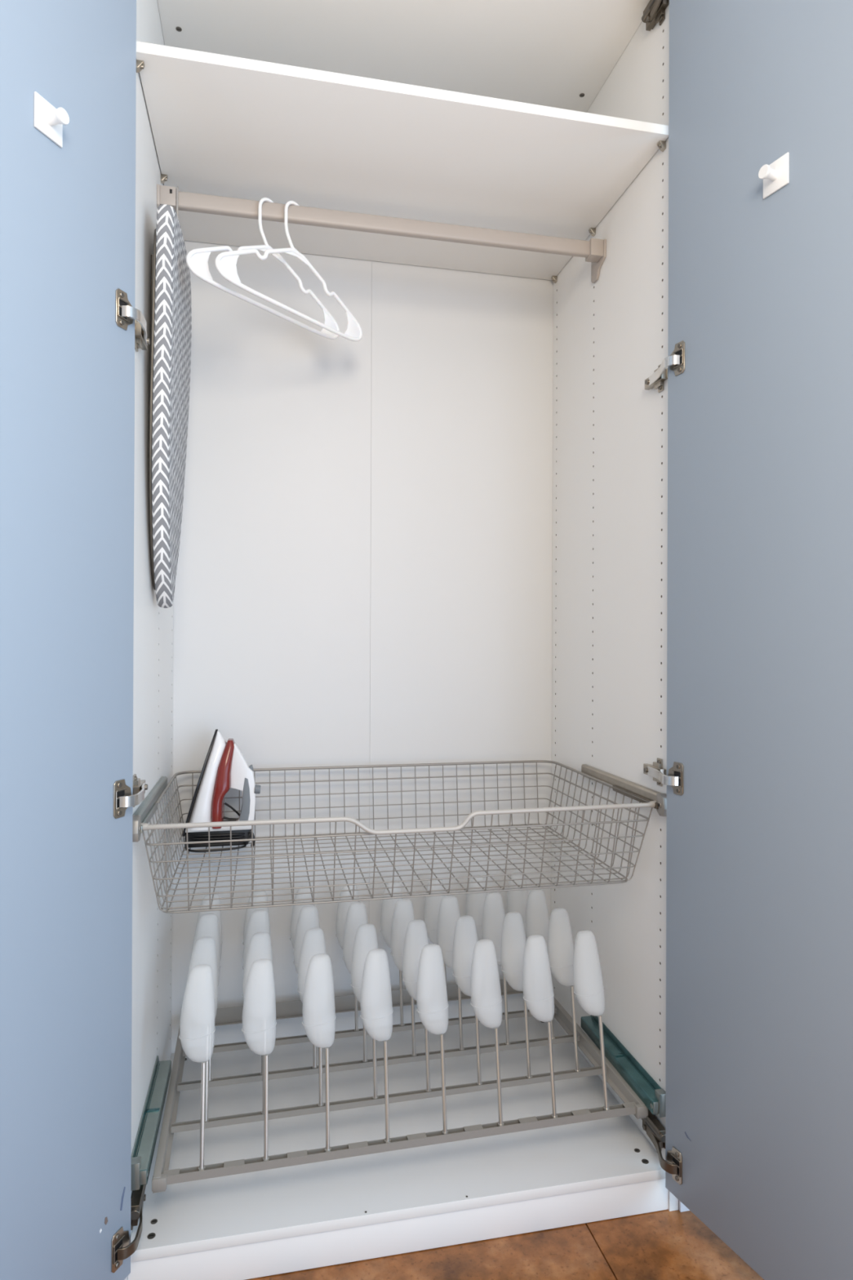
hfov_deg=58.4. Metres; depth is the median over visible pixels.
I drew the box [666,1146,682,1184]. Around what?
hinge
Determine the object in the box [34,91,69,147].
hook
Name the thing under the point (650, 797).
wire basket
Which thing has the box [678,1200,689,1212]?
baseboard
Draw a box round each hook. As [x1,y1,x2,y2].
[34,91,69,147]
[758,152,789,199]
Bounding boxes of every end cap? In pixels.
[141,822,149,831]
[648,800,656,807]
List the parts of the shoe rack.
slide rail, rail, rod, rod, rod, rod, rod, rod, rod, rod, rod, rod, rod, plate, rod, rod, rod, rod, rod, rod, rod, rod, rod, rod, rod, rod, rod, rod, rod, rail, rod, slide rail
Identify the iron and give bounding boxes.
[182,728,261,852]
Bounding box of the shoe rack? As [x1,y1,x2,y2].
[130,871,665,1192]
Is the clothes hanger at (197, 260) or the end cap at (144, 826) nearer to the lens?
the end cap at (144, 826)
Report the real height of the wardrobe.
2.345 m
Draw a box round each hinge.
[111,1226,129,1272]
[113,778,131,818]
[115,288,133,330]
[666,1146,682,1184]
[667,761,684,795]
[669,340,684,376]
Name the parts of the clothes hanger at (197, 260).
frame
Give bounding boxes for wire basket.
[132,760,666,913]
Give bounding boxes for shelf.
[136,41,668,279]
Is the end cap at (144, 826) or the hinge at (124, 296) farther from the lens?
the end cap at (144, 826)
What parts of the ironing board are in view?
leg, under frame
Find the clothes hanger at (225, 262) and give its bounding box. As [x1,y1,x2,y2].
[215,200,362,342]
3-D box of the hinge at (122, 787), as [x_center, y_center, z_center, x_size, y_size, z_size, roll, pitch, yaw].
[-0.472,0.246,1.187,0.004,0.058,0.038,0,0,19]
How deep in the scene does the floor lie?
1.32 m
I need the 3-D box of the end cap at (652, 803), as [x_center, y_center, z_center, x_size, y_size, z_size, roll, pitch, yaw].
[0.434,0.314,1.460,0.017,0.013,0.013,0,0,-26]
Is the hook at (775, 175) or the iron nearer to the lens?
the hook at (775, 175)
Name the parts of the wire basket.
slide rail, slide rail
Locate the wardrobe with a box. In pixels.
[0,0,852,1279]
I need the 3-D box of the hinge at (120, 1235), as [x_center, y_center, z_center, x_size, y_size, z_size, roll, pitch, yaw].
[-0.474,0.943,1.186,0.004,0.058,0.038,0,0,19]
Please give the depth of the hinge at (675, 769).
1.37 m
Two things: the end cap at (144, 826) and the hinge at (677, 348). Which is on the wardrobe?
the hinge at (677, 348)
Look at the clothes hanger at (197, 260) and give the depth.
1.55 m
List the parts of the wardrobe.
door, hinge arm, hinge arm, hinge arm, panel, panel, clothes rail, panel, panel, hinge arm, hinge arm, hinge arm, hinge arm, door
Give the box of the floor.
[244,1208,764,1279]
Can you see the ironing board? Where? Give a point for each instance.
(171, 325)
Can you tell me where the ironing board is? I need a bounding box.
[149,186,191,608]
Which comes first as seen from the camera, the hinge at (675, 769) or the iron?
the hinge at (675, 769)
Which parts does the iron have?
cord, heel plate, water tank, cord, cord, handle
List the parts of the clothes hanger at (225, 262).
frame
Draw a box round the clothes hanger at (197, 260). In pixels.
[186,197,339,339]
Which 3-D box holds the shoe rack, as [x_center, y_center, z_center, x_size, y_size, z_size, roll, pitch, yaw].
[-0.074,0.750,1.619,0.957,0.330,0.576,0,0,-12]
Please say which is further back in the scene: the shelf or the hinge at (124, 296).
the shelf
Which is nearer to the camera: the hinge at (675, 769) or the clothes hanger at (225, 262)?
the hinge at (675, 769)

